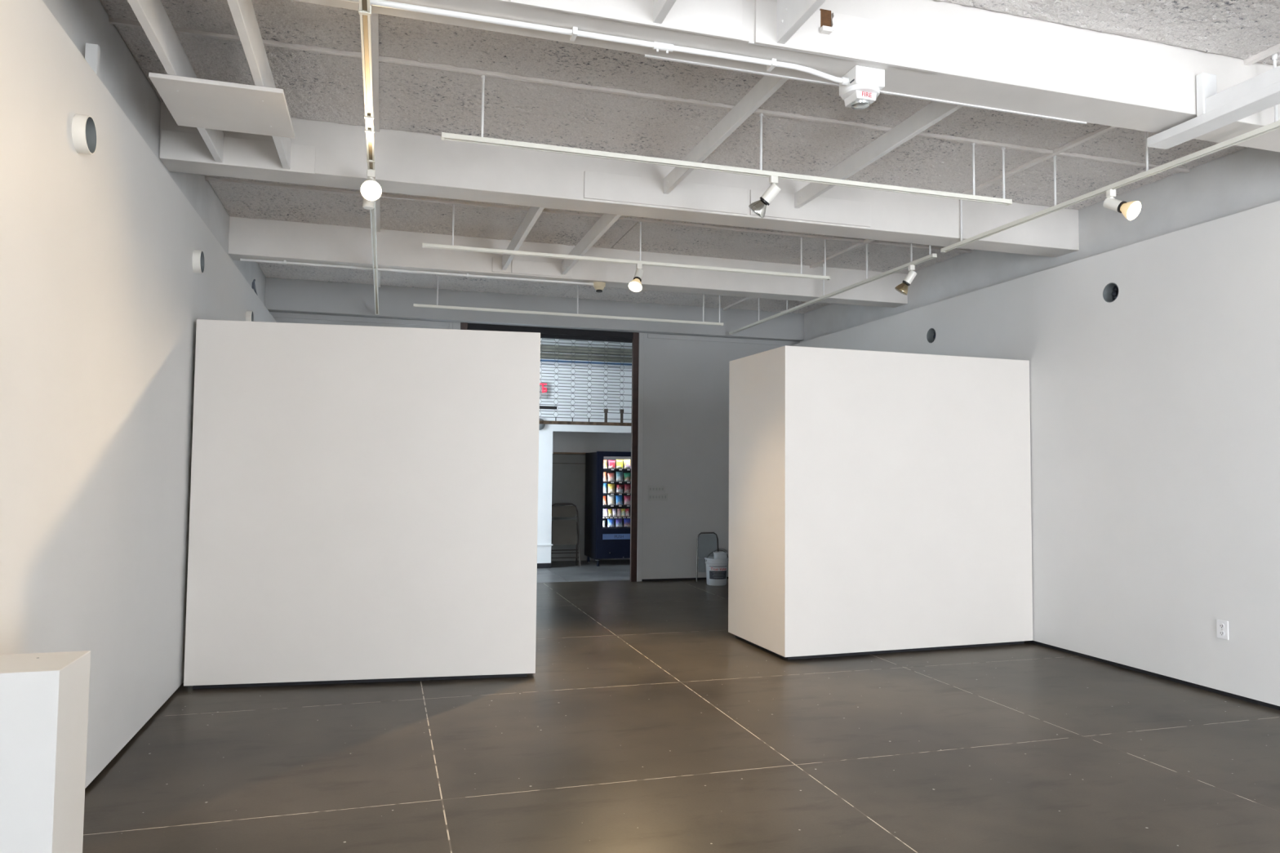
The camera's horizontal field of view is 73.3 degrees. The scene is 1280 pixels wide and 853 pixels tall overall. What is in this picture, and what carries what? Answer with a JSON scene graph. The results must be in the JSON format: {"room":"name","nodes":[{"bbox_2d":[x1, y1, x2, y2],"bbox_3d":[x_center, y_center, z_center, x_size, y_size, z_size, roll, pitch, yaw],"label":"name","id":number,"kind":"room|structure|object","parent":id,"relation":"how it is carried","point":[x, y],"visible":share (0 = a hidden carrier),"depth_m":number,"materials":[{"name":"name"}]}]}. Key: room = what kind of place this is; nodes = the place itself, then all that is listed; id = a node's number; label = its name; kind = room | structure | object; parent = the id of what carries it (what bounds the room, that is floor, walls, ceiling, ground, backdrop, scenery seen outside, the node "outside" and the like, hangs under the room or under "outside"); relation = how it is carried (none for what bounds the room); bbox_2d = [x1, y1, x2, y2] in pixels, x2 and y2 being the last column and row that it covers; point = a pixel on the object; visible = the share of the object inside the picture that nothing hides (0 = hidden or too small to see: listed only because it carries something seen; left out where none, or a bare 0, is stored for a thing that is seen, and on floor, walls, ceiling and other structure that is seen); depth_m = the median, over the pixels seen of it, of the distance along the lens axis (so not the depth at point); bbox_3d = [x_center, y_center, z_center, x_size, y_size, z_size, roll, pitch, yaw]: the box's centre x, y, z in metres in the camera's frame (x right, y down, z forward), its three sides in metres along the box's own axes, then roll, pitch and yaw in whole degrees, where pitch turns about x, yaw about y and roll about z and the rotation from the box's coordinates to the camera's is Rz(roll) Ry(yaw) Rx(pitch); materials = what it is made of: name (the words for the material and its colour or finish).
{"room":"art gallery","nodes":[
{"label":"art gallery","id":0,"kind":"room"},
{"bbox_2d":[0,0,276,788],"bbox_3d":[-2.598,0.054,4.146,0.117,3.163,12.430,1,-3,-17],"label":"wall","id":1,"kind":"structure","parent":0,"point":[102,299],"depth_m":3.86,"materials":[{"name":"paint"}]},
{"bbox_2d":[71,114,97,154],"bbox_3d":[-2.360,-1.217,3.562,0.151,0.154,0.154,1,-3,-17],"label":"air vent","id":2,"kind":"object","parent":1,"relation":"in","point":[84,133],"visible":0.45,"depth_m":3.54,"materials":[{"name":"plastic"}]},
{"bbox_2d":[84,42,100,76],"bbox_3d":[-2.497,-1.640,3.917,0.050,0.200,0.040,1,-3,-17],"label":"block","id":3,"kind":"object","parent":1,"relation":"on","point":[92,51],"visible":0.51,"depth_m":3.90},
{"bbox_2d":[191,249,204,273],"bbox_3d":[-3.024,-1.112,5.777,0.151,0.154,0.154,1,-3,-17],"label":"air vent","id":4,"kind":"object","parent":1,"relation":"in","point":[198,258],"visible":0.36,"depth_m":5.74,"materials":[{"name":"plastic"}]},
{"bbox_2d":[245,310,253,321],"bbox_3d":[-3.693,-1.007,8.011,0.151,0.154,0.154,1,-3,-17],"label":"air vent","id":5,"kind":"object","parent":1,"relation":"in","point":[249,314],"visible":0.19,"depth_m":7.96,"materials":[{"name":"plastic"}]},
{"bbox_2d":[251,279,257,295],"bbox_3d":[-3.901,-1.396,8.687,0.046,0.169,0.449,1,-3,-17],"label":"cable bundle","id":6,"kind":"object","parent":1,"relation":"on","point":[253,286],"visible":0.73,"depth_m":8.64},
{"bbox_2d":[42,0,265,304],"bbox_3d":[-2.299,-0.216,2.613,0.200,4.000,15.900,1,-3,-17],"label":"wall","id":7,"kind":"structure","parent":0,"point":[84,21],"depth_m":4.73,"materials":[{"name":"paint"}]},
{"bbox_2d":[273,311,452,328],"bbox_3d":[-3.421,0.316,10.455,2.160,3.300,0.140,1,-3,-17],"label":"wall","id":8,"kind":"structure","parent":0,"point":[277,319],"depth_m":10.43,"materials":[{"name":"grey paint"}]},
{"bbox_2d":[269,311,448,327],"bbox_3d":[-3.402,-1.301,10.453,2.120,0.060,0.020,1,-3,-17],"label":"trim","id":9,"kind":"structure","parent":8,"relation":"attached to","point":[287,315],"depth_m":10.44,"materials":[{"name":"grey paint"}]},
{"bbox_2d":[452,321,460,329],"bbox_3d":[-2.337,0.342,10.772,0.100,3.300,0.152,1,-3,-17],"label":"trim","id":10,"kind":"structure","parent":8,"relation":"attached to","point":[456,326],"depth_m":10.78,"materials":[{"name":"grey paint"}]},
{"bbox_2d":[540,337,631,368],"bbox_3d":[-2.232,-1.227,12.822,11.000,0.600,0.250,1,-3,-17],"label":"wall","id":11,"kind":"structure","parent":0,"point":[543,341],"depth_m":13.11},
{"bbox_2d":[540,352,631,362],"bbox_3d":[-2.176,-1.074,12.623,11.000,0.065,0.150,1,-3,-17],"label":"trim","id":12,"kind":"structure","parent":11,"relation":"attached to","point":[607,358],"depth_m":12.98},
{"bbox_2d":[540,359,631,365],"bbox_3d":[-2.180,-1.003,12.629,11.000,0.025,0.030,1,-3,-17],"label":"trim","id":13,"kind":"structure","parent":11,"relation":"attached to","point":[541,359],"depth_m":13.01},
{"bbox_2d":[551,431,631,561],"bbox_3d":[0.529,0.851,14.419,4.700,2.700,0.130,1,-3,-17],"label":"wall","id":14,"kind":"structure","parent":0,"point":[568,480],"depth_m":13.87,"materials":[{"name":"paint"}]},
{"bbox_2d":[552,453,585,455],"bbox_3d":[0.616,0.492,14.384,4.570,0.015,0.020,1,-3,-17],"label":"trim","id":15,"kind":"structure","parent":14,"relation":"attached to","point":[553,454],"depth_m":13.85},
{"bbox_2d":[552,462,585,463],"bbox_3d":[0.614,0.638,14.379,4.570,0.013,0.015,1,-3,-17],"label":"trim","id":16,"kind":"structure","parent":14,"relation":"attached to","point":[553,463],"depth_m":13.85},
{"bbox_2d":[82,559,1279,852],"bbox_3d":[0.146,1.859,4.606,11.000,0.300,18.700,1,-3,-17],"label":"floor","id":17,"kind":"structure","parent":0,"point":[642,724],"depth_m":4.44,"materials":[{"name":"concrete"}]},
{"bbox_2d":[0,650,90,852],"bbox_3d":[-1.806,1.132,2.462,0.300,0.901,0.270,1,-3,-17],"label":"plinth","id":18,"kind":"object","parent":17,"relation":"on","point":[44,697],"visible":1,"depth_m":2.38,"materials":[{"name":"paint"}]},
{"bbox_2d":[183,319,540,688],"bbox_3d":[-1.901,0.539,6.151,2.294,2.452,0.500,1,-3,-11],"label":"wall","id":19,"kind":"structure","parent":17,"relation":"on","point":[364,499],"depth_m":5.89,"materials":[{"name":"paint"}]},
{"bbox_2d":[537,364,553,563],"bbox_3d":[-4.516,0.503,12.344,6.430,2.945,0.900,1,-3,-17],"label":"pier","id":20,"kind":"object","parent":17,"relation":"on","point":[544,532],"visible":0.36,"depth_m":12.79,"materials":[{"name":"paint"}]},
{"bbox_2d":[538,417,545,430],"bbox_3d":[-1.500,-0.036,12.774,0.180,0.180,0.055,1,-3,-17],"label":"bell","id":21,"kind":"object","parent":20,"relation":"attached to","point":[541,426],"visible":0.33,"depth_m":12.76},
{"bbox_2d":[539,382,547,398],"bbox_3d":[-1.533,-0.543,12.793,0.315,0.225,0.046,1,-3,-17],"label":"exit sign","id":22,"kind":"object","parent":20,"relation":"attached to","point":[541,394],"visible":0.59,"depth_m":12.81,"materials":[{"name":"plastic"}]},
{"bbox_2d":[537,563,550,568],"bbox_3d":[-4.419,1.993,11.887,6.425,0.075,0.096,1,-3,-17],"label":"baseboard","id":23,"kind":"structure","parent":20,"relation":"attached to","point":[539,565],"depth_m":12.73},
{"bbox_2d":[552,365,631,433],"bbox_3d":[0.873,-0.366,13.592,4.570,0.985,0.120,1,-3,-17],"label":"lintel","id":24,"kind":"object","parent":20,"relation":"on","point":[628,380],"visible":0.29,"depth_m":13.06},
{"bbox_2d":[550,502,581,566],"bbox_3d":[-1.153,1.648,13.083,0.494,0.949,0.192,1,-3,-17],"label":"step ladder","id":25,"kind":"object","parent":17,"relation":"on","point":[563,531],"visible":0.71,"depth_m":13.08,"materials":[{"name":"metal"}]},
{"bbox_2d":[584,451,631,566],"bbox_3d":[-0.323,1.277,13.524,0.945,1.745,0.816,1,-3,-17],"label":"vending machine","id":26,"kind":"object","parent":17,"relation":"on","point":[600,542],"visible":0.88,"depth_m":13.14,"materials":[{"name":"black"}]},
{"bbox_2d":[603,483,606,493],"bbox_3d":[-0.563,0.947,13.220,0.114,0.161,0.056,1,-3,-13],"label":"snack packet","id":27,"kind":"object","parent":26,"relation":"on","point":[604,484],"visible":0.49,"depth_m":13.21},
{"bbox_2d":[603,496,606,505],"bbox_3d":[-0.569,1.139,13.207,0.117,0.140,0.055,2,-3,-20],"label":"snack packet","id":28,"kind":"object","parent":26,"relation":"on","point":[604,497],"visible":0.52,"depth_m":13.20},
{"bbox_2d":[603,471,607,481],"bbox_3d":[-0.567,0.774,13.226,0.120,0.151,0.056,2,-3,-20],"label":"snack packet","id":29,"kind":"object","parent":26,"relation":"on","point":[604,473],"visible":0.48,"depth_m":13.22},
{"bbox_2d":[603,459,607,468],"bbox_3d":[-0.562,0.582,13.236,0.114,0.138,0.055,2,-3,-20],"label":"snack packet","id":30,"kind":"object","parent":26,"relation":"on","point":[605,466],"visible":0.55,"depth_m":13.22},
{"bbox_2d":[604,508,608,516],"bbox_3d":[-0.523,1.325,13.211,0.051,0.125,0.059,-2,-4,43],"label":"snack packet","id":31,"kind":"object","parent":26,"relation":"on","point":[606,512],"visible":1,"depth_m":13.20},
{"bbox_2d":[608,508,613,516],"bbox_3d":[-0.458,1.327,13.231,0.051,0.125,0.059,-2,-4,43],"label":"snack packet","id":32,"kind":"object","parent":26,"relation":"on","point":[610,510],"visible":1,"depth_m":13.22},
{"bbox_2d":[607,494,614,505],"bbox_3d":[-0.445,1.131,13.246,0.115,0.158,0.056,2,-3,-20],"label":"snack packet","id":33,"kind":"object","parent":26,"relation":"on","point":[611,498],"visible":1,"depth_m":13.23,"materials":[{"name":"plastic"}]},
{"bbox_2d":[607,518,614,527],"bbox_3d":[-0.446,1.484,13.227,0.112,0.129,0.054,2,-3,-20],"label":"snack packet","id":34,"kind":"object","parent":26,"relation":"on","point":[611,522],"visible":1,"depth_m":13.21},
{"bbox_2d":[607,472,614,481],"bbox_3d":[-0.443,0.782,13.262,0.119,0.140,0.055,2,-3,-20],"label":"snack packet","id":35,"kind":"object","parent":26,"relation":"on","point":[611,475],"visible":1,"depth_m":13.24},
{"bbox_2d":[608,484,614,493],"bbox_3d":[-0.441,0.958,13.255,0.112,0.144,0.055,1,-3,-13],"label":"snack packet","id":36,"kind":"object","parent":26,"relation":"on","point":[611,486],"visible":1,"depth_m":13.24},
{"bbox_2d":[608,460,615,468],"bbox_3d":[-0.436,0.586,13.273,0.114,0.136,0.055,1,-3,-13],"label":"snack packet","id":37,"kind":"object","parent":26,"relation":"on","point":[611,463],"visible":1,"depth_m":13.26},
{"bbox_2d":[612,508,617,516],"bbox_3d":[-0.391,1.329,13.251,0.059,0.123,0.048,3,-4,-43],"label":"snack packet","id":38,"kind":"object","parent":26,"relation":"on","point":[614,510],"visible":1,"depth_m":13.24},
{"bbox_2d":[615,495,622,505],"bbox_3d":[-0.324,1.138,13.282,0.117,0.153,0.056,2,-3,-20],"label":"snack packet","id":39,"kind":"object","parent":26,"relation":"on","point":[619,501],"visible":1,"depth_m":13.26,"materials":[{"name":"plastic"}]},
{"bbox_2d":[615,471,622,481],"bbox_3d":[-0.318,0.775,13.301,0.112,0.157,0.056,2,-3,-20],"label":"snack packet","id":40,"kind":"object","parent":26,"relation":"on","point":[619,474],"visible":1,"depth_m":13.28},
{"bbox_2d":[615,518,622,527],"bbox_3d":[-0.325,1.487,13.264,0.114,0.131,0.054,2,-3,-20],"label":"snack packet","id":41,"kind":"object","parent":26,"relation":"on","point":[619,521],"visible":1,"depth_m":13.25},
{"bbox_2d":[617,508,621,516],"bbox_3d":[-0.320,1.330,13.272,0.066,0.122,0.042,1,-3,-5],"label":"snack packet","id":42,"kind":"object","parent":26,"relation":"on","point":[619,510],"visible":1,"depth_m":13.26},
{"bbox_2d":[616,459,622,468],"bbox_3d":[-0.315,0.585,13.310,0.112,0.142,0.055,1,-3,-14],"label":"snack packet","id":43,"kind":"object","parent":26,"relation":"on","point":[619,462],"visible":1,"depth_m":13.29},
{"bbox_2d":[616,484,623,493],"bbox_3d":[-0.314,0.966,13.292,0.120,0.140,0.055,1,-3,-13],"label":"snack packet","id":44,"kind":"object","parent":26,"relation":"on","point":[619,487],"visible":1,"depth_m":13.27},
{"bbox_2d":[621,508,625,516],"bbox_3d":[-0.258,1.332,13.290,0.067,0.120,0.040,2,-3,-20],"label":"snack packet","id":45,"kind":"object","parent":26,"relation":"on","point":[623,510],"visible":1,"depth_m":13.28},
{"bbox_2d":[623,518,630,527],"bbox_3d":[-0.198,1.490,13.302,0.116,0.132,0.054,1,-3,-13],"label":"snack packet","id":46,"kind":"object","parent":26,"relation":"on","point":[626,521],"visible":0.91,"depth_m":13.29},
{"bbox_2d":[623,495,631,505],"bbox_3d":[-0.196,1.144,13.319,0.114,0.144,0.055,1,-3,-13],"label":"snack packet","id":47,"kind":"object","parent":26,"relation":"on","point":[626,498],"visible":0.91,"depth_m":13.30,"materials":[{"name":"plastic"}]},
{"bbox_2d":[623,459,631,469],"bbox_3d":[-0.197,0.586,13.346,0.120,0.153,0.056,2,-3,-20],"label":"snack packet","id":48,"kind":"object","parent":26,"relation":"on","point":[626,462],"visible":1,"depth_m":13.33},
{"bbox_2d":[623,472,631,481],"bbox_3d":[-0.198,0.786,13.335,0.118,0.143,0.055,2,-3,-20],"label":"snack packet","id":49,"kind":"object","parent":26,"relation":"on","point":[626,475],"visible":0.99,"depth_m":13.32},
{"bbox_2d":[623,484,631,493],"bbox_3d":[-0.193,0.966,13.329,0.118,0.145,0.055,1,-3,-13],"label":"snack packet","id":50,"kind":"object","parent":26,"relation":"on","point":[627,486],"visible":1,"depth_m":13.31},
{"bbox_2d":[625,508,629,516],"bbox_3d":[-0.195,1.333,13.309,0.066,0.122,0.042,2,-3,-29],"label":"snack packet","id":51,"kind":"object","parent":26,"relation":"on","point":[627,510],"visible":1,"depth_m":13.30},
{"bbox_2d":[696,532,719,581],"bbox_3d":[0.903,1.737,11.468,0.338,0.644,0.047,1,-3,-17],"label":"step stool","id":52,"kind":"object","parent":17,"relation":"on","point":[706,544],"visible":0.75,"depth_m":11.47,"materials":[{"name":"metal"}]},
{"bbox_2d":[704,550,728,586],"bbox_3d":[0.990,1.815,11.100,0.312,0.453,0.312,1,-3,-17],"label":"paint bucket","id":53,"kind":"object","parent":17,"relation":"on","point":[716,569],"visible":1,"depth_m":10.98,"materials":[{"name":"plastic"}]},
{"bbox_2d":[709,570,726,579],"bbox_3d":[1.002,1.899,10.988,0.226,0.103,0.061,1,-3,-7],"label":"print","id":54,"kind":"object","parent":53,"relation":"attached to","point":[713,575],"depth_m":10.97},
{"bbox_2d":[713,548,727,559],"bbox_3d":[1.040,1.661,11.122,0.183,0.162,0.183,1,-3,-17],"label":"tub","id":55,"kind":"object","parent":53,"relation":"on","point":[717,555],"visible":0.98,"depth_m":11.05,"materials":[{"name":"plastic"}]},
{"bbox_2d":[728,345,1032,659],"bbox_3d":[2.112,0.642,7.565,2.422,2.462,1.075,1,-3,-17],"label":"wall","id":56,"kind":"structure","parent":17,"relation":"on","point":[880,502],"depth_m":7.08,"materials":[{"name":"paint"}]},
{"bbox_2d":[99,0,1279,313],"bbox_3d":[1.164,-2.157,3.690,7.360,0.352,16.000,1,-3,-17],"label":"ceiling","id":57,"kind":"structure","parent":0,"point":[427,77],"depth_m":5.49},
{"bbox_2d":[264,276,804,342],"bbox_3d":[-1.084,-1.504,11.168,6.960,0.450,0.300,1,-3,-17],"label":"ceiling beam","id":58,"kind":"structure","parent":57,"relation":"attached to","point":[282,295],"depth_m":10.87,"materials":[{"name":"grey paint"}]},
{"bbox_2d":[228,216,907,307],"bbox_3d":[-0.365,-1.647,8.770,6.960,0.390,0.276,1,-3,-17],"label":"ceiling beam","id":59,"kind":"structure","parent":57,"relation":"attached to","point":[248,237],"depth_m":8.46,"materials":[{"name":"paint"}]},
{"bbox_2d":[240,257,593,285],"bbox_3d":[-2.044,-1.480,8.258,3.302,0.031,0.073,1,-3,-16],"label":"conduit pipe","id":60,"kind":"object","parent":59,"relation":"attached to","point":[285,262],"visible":1,"depth_m":8.22,"materials":[{"name":"white metal"}]},
{"bbox_2d":[593,281,605,292],"bbox_3d":[-0.413,-1.410,8.721,0.129,0.090,0.129,1,-3,-17],"label":"smoke detector","id":61,"kind":"object","parent":59,"relation":"attached to","point":[599,286],"visible":1,"depth_m":8.68,"materials":[{"name":"plastic"}]},
{"bbox_2d":[594,285,604,289],"bbox_3d":[-0.413,-1.402,8.720,0.103,0.035,0.103,1,-3,-17],"label":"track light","id":62,"kind":"object","parent":61,"relation":"on","point":[597,287],"depth_m":8.68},
{"bbox_2d":[413,275,723,325],"bbox_3d":[-0.737,-1.490,9.986,3.658,0.429,0.042,1,-3,-17],"label":"track","id":63,"kind":"object","parent":57,"relation":"hanging from","point":[437,306],"visible":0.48,"depth_m":9.96,"materials":[{"name":"white metal"}]},
{"bbox_2d":[159,102,1079,257],"bbox_3d":[0.346,-1.756,6.396,6.960,0.398,0.276,1,-3,-17],"label":"ceiling beam","id":64,"kind":"structure","parent":57,"relation":"attached to","point":[323,153],"depth_m":6.08,"materials":[{"name":"paint"}]},
{"bbox_2d":[502,206,544,270],"bbox_3d":[-1.008,-1.629,7.280,0.044,0.128,2.204,1,-3,-17],"label":"joist","id":65,"kind":"object","parent":64,"relation":"attached to","point":[533,214],"visible":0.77,"depth_m":7.13,"materials":[{"name":"white paint"}]},
{"bbox_2d":[561,213,621,275],"bbox_3d":[-0.445,-1.615,7.448,0.044,0.128,2.204,1,-3,-17],"label":"joist","id":66,"kind":"object","parent":64,"relation":"attached to","point":[606,221],"visible":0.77,"depth_m":7.33,"materials":[{"name":"white paint"}]},
{"bbox_2d":[422,204,830,279],"bbox_3d":[0.002,-1.643,7.654,3.763,0.404,0.042,1,-3,-17],"label":"track","id":67,"kind":"object","parent":57,"relation":"hanging from","point":[424,245],"visible":1,"depth_m":7.61,"materials":[{"name":"white metal"}]},
{"bbox_2d":[628,263,643,291],"bbox_3d":[-0.035,-1.320,7.590,0.121,0.263,0.188,0,-3,6],"label":"track spotlight","id":68,"kind":"object","parent":67,"relation":"hanging from","point":[635,285],"visible":1,"depth_m":7.56,"materials":[{"name":"metal"}]},
{"bbox_2d":[441,74,1012,205],"bbox_3d":[0.709,-1.753,5.311,3.773,0.404,0.042,1,-3,-17],"label":"track","id":69,"kind":"object","parent":57,"relation":"hanging from","point":[481,140],"visible":1,"depth_m":5.25,"materials":[{"name":"white metal"}]},
{"bbox_2d":[748,175,781,217],"bbox_3d":[0.780,-1.428,5.366,0.203,0.255,0.120,0,-3,14],"label":"track spotlight","id":70,"kind":"object","parent":69,"relation":"hanging from","point":[758,207],"visible":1,"depth_m":5.32,"materials":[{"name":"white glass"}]},
{"bbox_2d":[293,0,1279,151],"bbox_3d":[1.044,-1.865,4.069,6.960,0.398,0.316,1,-3,-17],"label":"ceiling beam","id":71,"kind":"structure","parent":57,"relation":"attached to","point":[942,51],"depth_m":4.09,"materials":[{"name":"paint"}]},
{"bbox_2d":[127,0,223,162],"bbox_3d":[-2.317,-1.788,4.335,0.048,0.188,2.144,1,-3,-17],"label":"joist","id":72,"kind":"object","parent":71,"relation":"attached to","point":[151,15],"visible":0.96,"depth_m":4.00,"materials":[{"name":"white paint"}]},
{"bbox_2d":[148,71,295,137],"bbox_3d":[-2.162,-1.670,4.510,0.600,0.024,0.620,1,-3,-17],"label":"board","id":73,"kind":"object","parent":72,"relation":"attached to","point":[193,102],"visible":1,"depth_m":4.45,"materials":[{"name":"white metal"}]},
{"bbox_2d":[226,0,290,169],"bbox_3d":[-1.944,-1.779,4.446,0.048,0.188,2.144,1,-3,-17],"label":"joist","id":74,"kind":"object","parent":71,"relation":"attached to","point":[242,11],"visible":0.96,"depth_m":4.02,"materials":[{"name":"white wood"}]},
{"bbox_2d":[358,0,378,315],"bbox_3d":[-1.804,-1.567,5.793,0.052,0.034,9.408,1,-3,-17],"label":"track","id":75,"kind":"object","parent":71,"relation":"attached to","point":[364,6],"visible":0.79,"depth_m":4.35,"materials":[{"name":"metal"}]},
{"bbox_2d":[360,168,382,209],"bbox_3d":[-1.638,-1.471,5.247,0.120,0.227,0.260,1,-3,-17],"label":"track spotlight","id":76,"kind":"object","parent":75,"relation":"hanging from","point":[371,190],"visible":1,"depth_m":5.16,"materials":[{"name":"metal"}]},
{"bbox_2d":[342,0,848,85],"bbox_3d":[-0.632,-1.681,3.592,3.365,0.065,0.065,1,-3,-17],"label":"conduit pipe","id":77,"kind":"object","parent":71,"relation":"attached to","point":[771,64],"visible":1,"depth_m":3.71,"materials":[{"name":"white metal"}]},
{"bbox_2d":[653,0,675,23],"bbox_3d":[0.379,-1.854,2.617,0.044,0.198,2.144,1,-3,-17],"label":"joist","id":78,"kind":"object","parent":71,"relation":"attached to","point":[661,8],"visible":1,"depth_m":3.56,"materials":[{"name":"white wood"}]},
{"bbox_2d":[663,75,787,194],"bbox_3d":[0.492,-1.781,5.176,0.042,0.110,2.144,1,-3,-17],"label":"joist","id":79,"kind":"object","parent":71,"relation":"attached to","point":[766,86],"visible":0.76,"depth_m":5.06,"materials":[{"name":"white wood"}]},
{"bbox_2d":[777,0,826,44],"bbox_3d":[0.927,-1.841,2.781,0.044,0.198,2.144,1,-3,-17],"label":"joist","id":80,"kind":"object","parent":71,"relation":"attached to","point":[792,15],"visible":1,"depth_m":3.67,"materials":[{"name":"white wood"}]},
{"bbox_2d":[839,65,884,109],"bbox_3d":[1.045,-1.593,4.077,0.180,0.162,0.180,1,-3,-17],"label":"fire alarm","id":81,"kind":"object","parent":71,"relation":"attached to","point":[864,85],"visible":1,"depth_m":4.02,"materials":[{"name":"white plastic"}]},
{"bbox_2d":[794,101,964,208],"bbox_3d":[1.488,-1.755,5.474,0.042,0.114,2.144,1,-3,-17],"label":"joist","id":82,"kind":"object","parent":71,"relation":"attached to","point":[934,112],"visible":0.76,"depth_m":5.37,"materials":[{"name":"white wood"}]},
{"bbox_2d":[1146,65,1279,149],"bbox_3d":[3.234,-1.745,3.664,0.140,0.269,2.400,1,-3,-17],"label":"channel","id":83,"kind":"object","parent":71,"relation":"attached to","point":[1215,110],"visible":1,"depth_m":4.39,"materials":[{"name":"white metal"}]},
{"bbox_2d":[728,243,937,334],"bbox_3d":[1.856,-1.531,9.417,0.042,0.392,4.448,1,-3,-17],"label":"track","id":84,"kind":"object","parent":57,"relation":"hanging from","point":[930,255],"visible":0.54,"depth_m":8.62,"materials":[{"name":"white metal"}]},
{"bbox_2d":[894,264,916,295],"bbox_3d":[2.353,-1.296,7.617,0.185,0.265,0.120,0,-3,3],"label":"track spotlight","id":85,"kind":"object","parent":84,"relation":"attached to","point":[902,288],"visible":1,"depth_m":7.58,"materials":[{"name":"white metal"}]},
{"bbox_2d":[940,53,1279,252],"bbox_3d":[3.190,-1.745,5.020,0.049,0.404,4.449,1,-3,-18],"label":"track","id":86,"kind":"object","parent":57,"relation":"hanging from","point":[1276,125],"visible":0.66,"depth_m":5.36,"materials":[{"name":"white metal"}]},
{"bbox_2d":[1102,188,1141,220],"bbox_3d":[3.058,-1.416,5.467,0.120,0.227,0.220,3,-4,-39],"label":"track spotlight","id":87,"kind":"object","parent":86,"relation":"hanging from","point":[1131,210],"visible":1,"depth_m":5.45,"materials":[{"name":"metal"}]},
{"bbox_2d":[641,333,796,579],"bbox_3d":[1.115,0.412,11.810,2.290,3.272,0.140,1,-3,-17],"label":"wall","id":88,"kind":"structure","parent":0,"point":[686,390],"depth_m":11.58,"materials":[{"name":"grey paint"}]},
{"bbox_2d":[460,322,639,582],"bbox_3d":[-1.172,0.371,11.134,2.340,3.300,0.165,1,-3,-17],"label":"door frame","id":89,"kind":"structure","parent":88,"relation":"in","point":[634,336],"depth_m":11.35,"materials":[{"name":"metal"}]},
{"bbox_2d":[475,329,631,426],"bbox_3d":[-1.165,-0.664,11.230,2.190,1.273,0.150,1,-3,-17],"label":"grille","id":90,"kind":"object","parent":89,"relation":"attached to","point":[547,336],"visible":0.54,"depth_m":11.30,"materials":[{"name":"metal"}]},
{"bbox_2d":[636,332,644,582],"bbox_3d":[-0.014,0.398,11.466,0.070,3.300,0.152,1,-3,-17],"label":"trim","id":91,"kind":"structure","parent":88,"relation":"attached to","point":[641,359],"depth_m":11.39,"materials":[{"name":"grey paint"}]},
{"bbox_2d":[648,485,665,493],"bbox_3d":[0.222,0.835,11.447,0.240,0.094,0.004,1,-3,-17],"label":"wall lettering","id":92,"kind":"object","parent":88,"relation":"attached to","point":[651,489],"visible":1,"depth_m":11.44},
{"bbox_2d":[648,493,667,501],"bbox_3d":[0.240,0.941,11.447,0.280,0.098,0.004,1,-3,-17],"label":"wall lettering","id":93,"kind":"object","parent":88,"relation":"attached to","point":[651,497],"visible":1,"depth_m":11.45},
{"bbox_2d":[641,577,728,581],"bbox_3d":[1.097,2.059,11.737,2.290,0.030,0.120,1,-3,-17],"label":"baseboard","id":94,"kind":"structure","parent":88,"relation":"attached to","point":[677,579],"depth_m":11.48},
{"bbox_2d":[647,333,799,346],"bbox_3d":[1.177,-1.190,11.820,2.240,0.060,0.020,1,-3,-17],"label":"trim","id":95,"kind":"structure","parent":88,"relation":"attached to","point":[649,335],"depth_m":11.79,"materials":[{"name":"grey paint"}]},
{"bbox_2d":[791,200,1279,706],"bbox_3d":[4.401,0.117,4.516,0.180,3.190,15.730,1,-3,-17],"label":"wall","id":96,"kind":"structure","parent":0,"point":[1155,408],"depth_m":6.30,"materials":[{"name":"paint"}]},
{"bbox_2d":[926,328,935,342],"bbox_3d":[3.070,-0.942,8.927,0.103,0.154,0.154,1,-3,-17],"label":"air vent","id":97,"kind":"object","parent":96,"relation":"in","point":[931,336],"visible":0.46,"depth_m":8.98,"materials":[{"name":"metal"}]},
{"bbox_2d":[1102,282,1119,302],"bbox_3d":[3.728,-1.045,6.731,0.103,0.154,0.154,1,-3,-17],"label":"air vent","id":98,"kind":"object","parent":96,"relation":"in","point":[1110,292],"visible":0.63,"depth_m":6.77,"materials":[{"name":"metal"}]},
{"bbox_2d":[1024,640,1279,710],"bbox_3d":[4.395,1.720,4.439,0.160,0.040,15.730,1,-3,-17],"label":"baseboard","id":99,"kind":"structure","parent":96,"relation":"attached to","point":[1236,696],"depth_m":6.20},
{"bbox_2d":[1216,619,1228,639],"bbox_3d":[3.900,1.361,5.757,0.012,0.124,0.082,1,-3,-17],"label":"wall outlet","id":100,"kind":"object","parent":96,"relation":"attached to","point":[1222,626],"visible":1,"depth_m":5.75,"materials":[{"name":"white plastic"}]},
{"bbox_2d":[1218,623,1224,628],"bbox_3d":[3.897,1.337,5.757,0.004,0.036,0.036,1,-3,-17],"label":"socket","id":101,"kind":"object","parent":100,"relation":"attached to","point":[1220,625],"depth_m":5.76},
{"bbox_2d":[1219,630,1224,635],"bbox_3d":[3.897,1.385,5.755,0.004,0.036,0.036,1,-3,-17],"label":"socket","id":102,"kind":"object","parent":100,"relation":"attached to","point":[1221,632],"depth_m":5.75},
{"bbox_2d":[799,146,1279,342],"bbox_3d":[4.560,-0.050,4.661,0.200,4.000,15.900,1,-3,-17],"label":"wall","id":103,"kind":"structure","parent":0,"point":[1248,178],"depth_m":6.87,"materials":[{"name":"paint"}]},
{"bbox_3d":[-7.432,0.092,10.727,0.100,3.700,2.800,1,-3,-17],"label":"wall","id":104,"kind":"structure","parent":0,"visible":0},
{"bbox_2d":[540,344,631,355],"bbox_3d":[-2.144,-1.179,12.523,11.000,0.085,0.170,1,-3,-17],"label":"trim","id":105,"kind":"structure","parent":104,"relation":"attached to","point":[548,348],"depth_m":12.85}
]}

